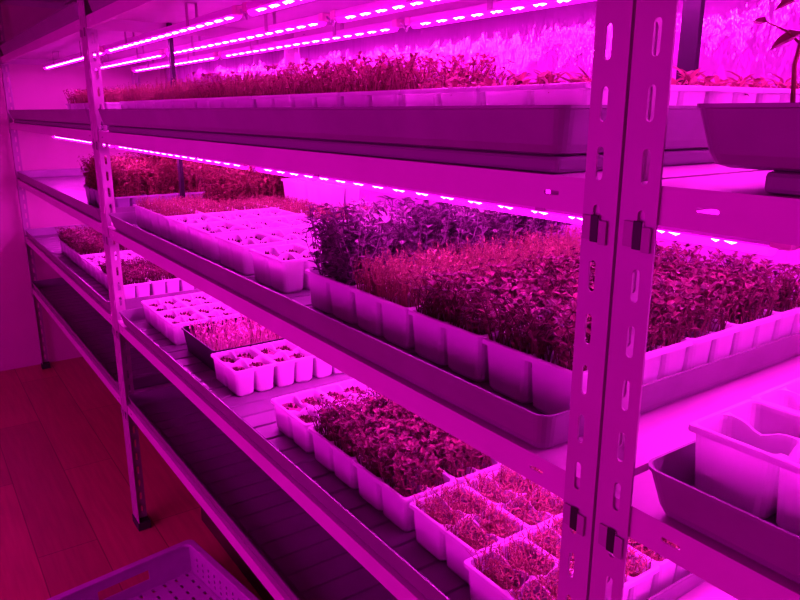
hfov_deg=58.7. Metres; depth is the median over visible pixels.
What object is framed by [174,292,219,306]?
seedling cassette
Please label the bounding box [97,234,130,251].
seedling cassette
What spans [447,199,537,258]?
seedling cassette
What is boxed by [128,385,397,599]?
tray
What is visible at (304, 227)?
seedling cassette
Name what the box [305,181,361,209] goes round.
planter
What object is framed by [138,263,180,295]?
seedling cassette
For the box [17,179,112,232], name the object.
shelf
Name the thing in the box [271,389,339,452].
seedling cassette
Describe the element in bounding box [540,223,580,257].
seedling cassette
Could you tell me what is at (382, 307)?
seedling cassette
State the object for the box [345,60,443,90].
seedling cassette
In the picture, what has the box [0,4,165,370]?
wall
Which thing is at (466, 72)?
seedling cassette
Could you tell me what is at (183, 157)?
seedling cassette
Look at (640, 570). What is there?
seedling cassette
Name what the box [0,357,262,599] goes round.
floor
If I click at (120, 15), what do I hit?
shelf
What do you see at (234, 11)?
light
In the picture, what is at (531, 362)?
seedling cassette
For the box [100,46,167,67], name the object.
light
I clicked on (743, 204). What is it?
shelf
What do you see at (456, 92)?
seedling cassette
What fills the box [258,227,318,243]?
seedling cassette
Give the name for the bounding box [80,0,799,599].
storage rack
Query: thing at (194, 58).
light
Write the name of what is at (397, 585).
shelf
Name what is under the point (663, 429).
shelf
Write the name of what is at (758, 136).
plant pot
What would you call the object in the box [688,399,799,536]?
seedling cassette
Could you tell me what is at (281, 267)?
seedling cassette
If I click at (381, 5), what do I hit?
light
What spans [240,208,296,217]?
seedling cassette
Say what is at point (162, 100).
seedling cassette
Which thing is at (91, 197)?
seedling cassette
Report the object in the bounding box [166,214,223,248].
seedling cassette
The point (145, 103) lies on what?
seedling cassette
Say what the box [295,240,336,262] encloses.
seedling cassette
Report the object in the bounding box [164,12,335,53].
light
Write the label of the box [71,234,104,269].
seedling cassette
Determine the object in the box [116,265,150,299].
seedling cassette
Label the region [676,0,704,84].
support strut
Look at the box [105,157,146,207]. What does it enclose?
seedling cassette
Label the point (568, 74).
seedling cassette
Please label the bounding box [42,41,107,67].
light
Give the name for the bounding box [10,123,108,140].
shelf
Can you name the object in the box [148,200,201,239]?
seedling cassette
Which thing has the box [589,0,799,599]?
storage rack
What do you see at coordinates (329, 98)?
seedling cassette
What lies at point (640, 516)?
shelf
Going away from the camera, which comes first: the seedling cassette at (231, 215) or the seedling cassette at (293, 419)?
the seedling cassette at (293, 419)
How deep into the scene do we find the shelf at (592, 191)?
0.82 m
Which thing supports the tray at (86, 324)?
on the storage rack at (65, 40)
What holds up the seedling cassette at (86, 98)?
in the tray at (67, 118)
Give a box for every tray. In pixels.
[0,2,89,54]
[8,109,107,129]
[17,168,135,220]
[25,224,201,311]
[32,278,170,390]
[88,0,117,11]
[98,105,714,173]
[109,212,799,447]
[119,307,704,599]
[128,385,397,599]
[648,440,799,583]
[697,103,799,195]
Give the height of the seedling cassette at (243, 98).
0.118 m
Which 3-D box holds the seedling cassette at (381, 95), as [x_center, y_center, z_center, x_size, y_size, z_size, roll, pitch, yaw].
[-0.003,-0.305,1.050,0.123,0.119,0.172,-10,18,-33]
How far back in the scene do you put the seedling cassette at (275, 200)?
2.21 m
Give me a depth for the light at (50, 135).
3.19 m
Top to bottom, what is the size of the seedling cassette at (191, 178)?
0.194 m
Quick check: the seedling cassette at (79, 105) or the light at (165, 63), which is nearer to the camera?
the seedling cassette at (79, 105)
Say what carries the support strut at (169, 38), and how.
on the storage rack at (570, 469)
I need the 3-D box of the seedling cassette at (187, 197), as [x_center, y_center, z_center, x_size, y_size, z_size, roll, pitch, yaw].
[-0.654,-0.285,2.239,0.111,0.098,0.164,-10,18,-33]
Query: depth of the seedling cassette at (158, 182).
2.48 m
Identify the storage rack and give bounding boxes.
[0,0,289,525]
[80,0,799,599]
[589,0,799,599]
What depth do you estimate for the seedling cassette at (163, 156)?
2.68 m
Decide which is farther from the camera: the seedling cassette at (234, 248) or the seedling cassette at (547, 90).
the seedling cassette at (234, 248)
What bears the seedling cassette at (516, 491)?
in the tray at (253, 414)
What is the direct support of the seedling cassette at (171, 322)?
in the tray at (253, 414)
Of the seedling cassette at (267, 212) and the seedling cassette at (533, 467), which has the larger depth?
the seedling cassette at (267, 212)
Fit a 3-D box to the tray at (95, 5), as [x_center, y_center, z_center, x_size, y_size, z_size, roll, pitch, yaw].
[-0.122,-0.704,1.493,0.630,0.050,1.860,-10,18,-33]
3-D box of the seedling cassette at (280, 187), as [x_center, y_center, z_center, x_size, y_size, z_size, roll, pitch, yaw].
[-0.393,-0.379,2.403,0.128,0.194,0.172,-11,19,-37]
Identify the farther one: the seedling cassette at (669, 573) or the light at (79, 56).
the light at (79, 56)
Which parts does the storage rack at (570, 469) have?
post, post, post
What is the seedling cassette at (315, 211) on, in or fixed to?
in the tray at (523, 421)
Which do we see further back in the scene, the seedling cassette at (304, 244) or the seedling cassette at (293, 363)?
the seedling cassette at (293, 363)
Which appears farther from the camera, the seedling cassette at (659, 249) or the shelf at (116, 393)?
the shelf at (116, 393)
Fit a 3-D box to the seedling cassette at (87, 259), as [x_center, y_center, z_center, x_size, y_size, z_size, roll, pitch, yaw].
[-1.269,-0.146,2.999,0.110,0.068,0.164,-10,18,-33]
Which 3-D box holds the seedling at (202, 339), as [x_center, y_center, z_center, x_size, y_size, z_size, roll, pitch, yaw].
[-0.377,0.093,2.040,0.422,0.099,0.266,-10,18,-33]
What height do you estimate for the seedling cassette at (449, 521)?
0.096 m
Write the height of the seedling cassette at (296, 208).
0.098 m
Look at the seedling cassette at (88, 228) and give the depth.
3.42 m
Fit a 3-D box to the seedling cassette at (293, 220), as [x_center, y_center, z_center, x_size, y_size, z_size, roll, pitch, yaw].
[-0.277,-0.181,1.904,0.110,0.068,0.164,-10,18,-33]
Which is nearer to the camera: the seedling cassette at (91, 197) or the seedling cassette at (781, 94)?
the seedling cassette at (781, 94)
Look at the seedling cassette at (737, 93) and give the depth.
0.85 m
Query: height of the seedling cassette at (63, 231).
0.132 m
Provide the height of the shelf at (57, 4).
0.033 m
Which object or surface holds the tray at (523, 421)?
on the storage rack at (570, 469)
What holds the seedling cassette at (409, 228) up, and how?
in the tray at (523, 421)
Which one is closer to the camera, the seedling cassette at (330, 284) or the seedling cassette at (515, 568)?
the seedling cassette at (515, 568)
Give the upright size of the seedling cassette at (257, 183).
0.194 m
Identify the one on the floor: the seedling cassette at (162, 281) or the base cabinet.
the base cabinet
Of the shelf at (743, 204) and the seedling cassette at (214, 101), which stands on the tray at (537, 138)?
the seedling cassette at (214, 101)
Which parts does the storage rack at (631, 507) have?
post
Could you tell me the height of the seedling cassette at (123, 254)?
0.068 m
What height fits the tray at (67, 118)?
0.065 m
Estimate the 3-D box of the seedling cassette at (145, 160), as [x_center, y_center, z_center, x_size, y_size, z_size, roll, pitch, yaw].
[-0.969,-0.447,2.659,0.128,0.194,0.172,-11,19,-37]
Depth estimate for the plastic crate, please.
2.18 m
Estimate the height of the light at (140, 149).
0.078 m
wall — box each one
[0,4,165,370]
[159,67,166,154]
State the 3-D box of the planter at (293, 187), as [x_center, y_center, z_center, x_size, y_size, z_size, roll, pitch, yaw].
[-0.296,-0.350,2.274,0.110,0.068,0.164,-10,18,-33]
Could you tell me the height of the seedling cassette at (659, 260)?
0.132 m
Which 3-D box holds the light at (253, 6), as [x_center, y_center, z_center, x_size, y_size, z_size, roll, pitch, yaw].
[0.031,-0.519,1.049,0.028,0.074,1.281,-10,18,-33]
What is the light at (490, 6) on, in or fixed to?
attached to the storage rack at (570, 469)
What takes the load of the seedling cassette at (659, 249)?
in the tray at (523, 421)
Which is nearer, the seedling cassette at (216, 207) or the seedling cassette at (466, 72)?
the seedling cassette at (466, 72)
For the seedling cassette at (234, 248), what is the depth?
1.61 m
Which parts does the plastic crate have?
panel, panel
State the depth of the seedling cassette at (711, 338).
0.94 m
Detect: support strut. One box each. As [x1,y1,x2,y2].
[166,22,175,86]
[177,156,185,199]
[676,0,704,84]
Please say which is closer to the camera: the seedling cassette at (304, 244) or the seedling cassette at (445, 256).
the seedling cassette at (445, 256)
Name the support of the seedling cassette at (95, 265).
in the tray at (46, 239)
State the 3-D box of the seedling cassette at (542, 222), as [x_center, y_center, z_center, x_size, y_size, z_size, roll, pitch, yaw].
[0.264,-0.135,1.492,0.132,0.192,0.171,-10,18,-33]
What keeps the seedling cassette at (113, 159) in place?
in the tray at (66, 185)
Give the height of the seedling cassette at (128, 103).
0.119 m
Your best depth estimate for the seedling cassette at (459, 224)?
1.32 m
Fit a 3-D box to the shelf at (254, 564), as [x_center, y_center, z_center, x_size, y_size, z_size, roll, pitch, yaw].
[-0.091,0.524,1.844,0.694,0.033,1.991,-10,18,-33]
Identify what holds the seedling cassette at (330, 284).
in the tray at (523, 421)
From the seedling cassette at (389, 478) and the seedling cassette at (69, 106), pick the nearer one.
the seedling cassette at (389, 478)
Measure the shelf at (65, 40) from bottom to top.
0.033 m
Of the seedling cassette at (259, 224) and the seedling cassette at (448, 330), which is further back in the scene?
the seedling cassette at (259, 224)
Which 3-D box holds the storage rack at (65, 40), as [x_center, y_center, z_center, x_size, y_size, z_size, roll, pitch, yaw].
[-1.233,-0.418,3.293,0.706,2.010,1.999,-10,18,-33]
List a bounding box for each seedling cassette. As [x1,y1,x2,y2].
[54,225,86,256]
[63,89,86,108]
[64,229,94,263]
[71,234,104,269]
[73,89,86,108]
[77,154,117,206]
[81,253,104,277]
[82,225,97,235]
[83,87,120,108]
[88,154,129,207]
[90,228,102,243]
[90,259,122,284]
[97,85,130,108]
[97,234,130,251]
[97,258,135,290]
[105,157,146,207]
[110,152,145,163]
[114,251,140,258]
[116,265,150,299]
[118,154,162,173]
[119,81,164,108]
[122,257,145,263]
[127,256,159,272]
[128,156,177,202]
[132,195,181,231]
[134,90,157,108]
[136,153,174,162]
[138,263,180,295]
[141,296,188,331]
[148,154,189,169]
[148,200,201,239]
[151,77,204,108]
[156,307,207,344]
[160,157,204,199]
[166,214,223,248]
[168,193,213,206]
[171,74,229,107]
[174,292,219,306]
[179,280,196,290]
[182,157,210,166]
[185,197,237,213]
[187,221,250,259]
[188,159,232,189]
[191,302,239,321]
[192,70,262,107]
[195,162,249,203]
[205,211,261,220]
[211,347,275,396]
[215,231,286,274]
[219,66,292,107]
[220,196,270,210]
[227,165,278,202]
[227,218,290,231]
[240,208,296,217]
[249,244,326,293]
[250,62,339,107]
[251,339,315,386]
[256,194,301,207]
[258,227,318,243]
[259,169,303,198]
[266,215,326,227]
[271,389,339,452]
[274,198,324,214]
[288,55,388,106]
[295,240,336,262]
[298,225,345,236]
[301,199,396,323]
[301,204,353,221]
[304,65,385,91]
[306,389,397,488]
[312,357,342,377]
[316,379,385,410]
[336,203,395,218]
[338,48,458,106]
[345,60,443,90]
[346,419,455,531]
[351,246,461,348]
[354,195,452,275]
[354,386,437,440]
[396,414,500,486]
[400,69,532,105]
[401,53,514,88]
[404,195,491,266]
[405,264,536,381]
[407,240,511,288]
[409,472,529,584]
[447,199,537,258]
[455,234,559,286]
[462,463,563,529]
[464,528,573,599]
[465,256,590,318]
[476,285,591,414]
[479,67,607,104]
[484,72,588,85]
[491,192,572,250]
[495,227,595,275]
[517,249,595,298]
[521,514,658,599]
[531,465,542,473]
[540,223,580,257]
[540,275,692,384]
[566,246,681,292]
[581,66,711,105]
[592,268,742,371]
[628,537,690,597]
[652,255,785,355]
[654,239,719,286]
[671,69,762,102]
[676,70,799,102]
[688,248,799,341]
[688,399,799,536]
[724,73,799,102]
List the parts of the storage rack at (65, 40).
post, post, post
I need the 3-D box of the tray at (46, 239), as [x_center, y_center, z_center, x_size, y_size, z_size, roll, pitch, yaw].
[-1.263,-0.213,3.323,0.630,0.048,1.860,-10,18,-33]
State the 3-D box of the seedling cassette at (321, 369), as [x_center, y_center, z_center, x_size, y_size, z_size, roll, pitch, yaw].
[-0.213,0.147,1.895,0.110,0.068,0.164,-10,18,-33]
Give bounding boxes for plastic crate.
[47,540,258,599]
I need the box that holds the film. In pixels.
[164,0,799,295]
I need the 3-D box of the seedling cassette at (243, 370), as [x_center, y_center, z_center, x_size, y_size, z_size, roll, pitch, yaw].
[-0.391,0.179,1.778,0.110,0.068,0.164,-10,18,-33]
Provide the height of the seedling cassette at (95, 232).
0.130 m
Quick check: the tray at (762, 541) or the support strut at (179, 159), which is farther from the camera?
the support strut at (179, 159)
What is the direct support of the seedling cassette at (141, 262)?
in the tray at (46, 239)
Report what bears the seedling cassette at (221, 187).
in the tray at (523, 421)
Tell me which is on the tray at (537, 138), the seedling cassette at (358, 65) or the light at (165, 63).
the seedling cassette at (358, 65)
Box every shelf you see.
[0,0,88,8]
[1,19,279,67]
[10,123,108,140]
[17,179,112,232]
[25,236,121,324]
[32,287,173,403]
[86,0,495,39]
[98,131,766,214]
[108,226,799,498]
[118,320,737,599]
[127,401,290,599]
[614,470,799,599]
[639,170,799,245]
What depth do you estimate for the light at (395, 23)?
2.13 m
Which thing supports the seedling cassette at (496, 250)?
in the tray at (523, 421)
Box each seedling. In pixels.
[181,313,283,372]
[753,0,799,102]
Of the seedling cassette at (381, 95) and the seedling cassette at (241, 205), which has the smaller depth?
the seedling cassette at (381, 95)
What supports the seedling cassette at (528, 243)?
in the tray at (523, 421)
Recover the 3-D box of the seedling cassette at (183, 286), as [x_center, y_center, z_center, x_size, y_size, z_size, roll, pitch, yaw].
[-0.812,-0.093,2.719,0.120,0.110,0.171,-10,18,-33]
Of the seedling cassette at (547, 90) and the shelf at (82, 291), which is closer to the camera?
the seedling cassette at (547, 90)
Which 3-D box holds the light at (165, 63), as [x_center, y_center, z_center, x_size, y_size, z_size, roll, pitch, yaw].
[-1.246,-1.181,3.563,0.028,0.046,0.639,-10,18,-33]
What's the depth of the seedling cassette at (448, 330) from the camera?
0.98 m
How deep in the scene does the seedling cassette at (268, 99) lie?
1.29 m
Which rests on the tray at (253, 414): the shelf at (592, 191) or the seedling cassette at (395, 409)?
the seedling cassette at (395, 409)
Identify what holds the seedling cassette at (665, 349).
in the tray at (523, 421)
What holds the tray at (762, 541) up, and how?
on the storage rack at (631, 507)
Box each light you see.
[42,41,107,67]
[50,135,117,148]
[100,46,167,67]
[102,2,248,50]
[112,144,256,171]
[131,58,168,70]
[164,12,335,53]
[175,49,222,64]
[218,19,408,56]
[242,0,297,12]
[251,165,582,219]
[330,0,438,19]
[405,0,569,25]
[657,225,799,250]
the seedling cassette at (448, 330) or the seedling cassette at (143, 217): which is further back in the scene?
the seedling cassette at (143, 217)
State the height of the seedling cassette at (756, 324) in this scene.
0.132 m
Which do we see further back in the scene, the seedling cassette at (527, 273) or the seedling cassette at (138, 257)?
the seedling cassette at (138, 257)
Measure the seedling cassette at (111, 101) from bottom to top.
0.119 m
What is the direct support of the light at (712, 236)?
attached to the storage rack at (570, 469)
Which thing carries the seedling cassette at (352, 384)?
in the tray at (253, 414)
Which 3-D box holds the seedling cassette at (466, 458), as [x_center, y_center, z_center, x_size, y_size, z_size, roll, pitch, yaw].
[0.091,0.279,1.278,0.127,0.132,0.173,-10,18,-33]
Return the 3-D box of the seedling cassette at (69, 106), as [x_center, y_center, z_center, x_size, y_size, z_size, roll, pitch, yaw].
[-1.238,-0.767,2.785,0.123,0.119,0.172,-10,18,-33]
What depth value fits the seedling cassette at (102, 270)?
2.72 m
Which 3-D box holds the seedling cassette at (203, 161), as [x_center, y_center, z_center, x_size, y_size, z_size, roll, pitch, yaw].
[-0.698,-0.444,2.648,0.134,0.194,0.175,-9,17,-31]
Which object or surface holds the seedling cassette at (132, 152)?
in the tray at (66, 185)
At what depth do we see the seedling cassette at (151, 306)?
2.28 m
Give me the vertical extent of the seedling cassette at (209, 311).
0.068 m
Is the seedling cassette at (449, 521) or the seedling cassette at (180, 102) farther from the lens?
the seedling cassette at (180, 102)
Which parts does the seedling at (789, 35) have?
stem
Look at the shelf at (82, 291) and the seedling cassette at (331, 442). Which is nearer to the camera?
the seedling cassette at (331, 442)
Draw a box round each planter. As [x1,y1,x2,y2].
[281,177,332,202]
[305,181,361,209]
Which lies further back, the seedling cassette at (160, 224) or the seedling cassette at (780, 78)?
the seedling cassette at (160, 224)
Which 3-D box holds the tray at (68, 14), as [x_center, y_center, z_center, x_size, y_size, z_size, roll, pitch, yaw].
[-1.263,-1.126,3.080,0.630,0.050,1.860,-10,18,-33]
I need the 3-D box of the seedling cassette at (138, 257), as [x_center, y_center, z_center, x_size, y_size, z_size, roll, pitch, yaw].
[-1.086,-0.127,2.927,0.110,0.068,0.164,-10,18,-33]
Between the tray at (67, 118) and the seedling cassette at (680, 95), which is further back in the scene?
the tray at (67, 118)
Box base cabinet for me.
[201,507,274,599]
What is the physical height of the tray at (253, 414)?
0.048 m
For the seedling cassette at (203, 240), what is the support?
in the tray at (523, 421)
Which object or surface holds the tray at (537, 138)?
on the storage rack at (570, 469)
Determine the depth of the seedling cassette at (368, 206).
2.01 m
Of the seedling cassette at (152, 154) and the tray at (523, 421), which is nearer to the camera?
the tray at (523, 421)
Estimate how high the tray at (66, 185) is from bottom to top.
0.048 m
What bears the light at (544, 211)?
attached to the storage rack at (570, 469)
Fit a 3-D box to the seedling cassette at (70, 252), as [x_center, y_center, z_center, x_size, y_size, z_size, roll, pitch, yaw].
[-1.464,-0.248,3.257,0.124,0.132,0.173,-10,18,-33]
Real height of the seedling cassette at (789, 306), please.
0.132 m
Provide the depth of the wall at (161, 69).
4.21 m
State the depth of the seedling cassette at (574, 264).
1.13 m
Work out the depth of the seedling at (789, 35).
0.61 m

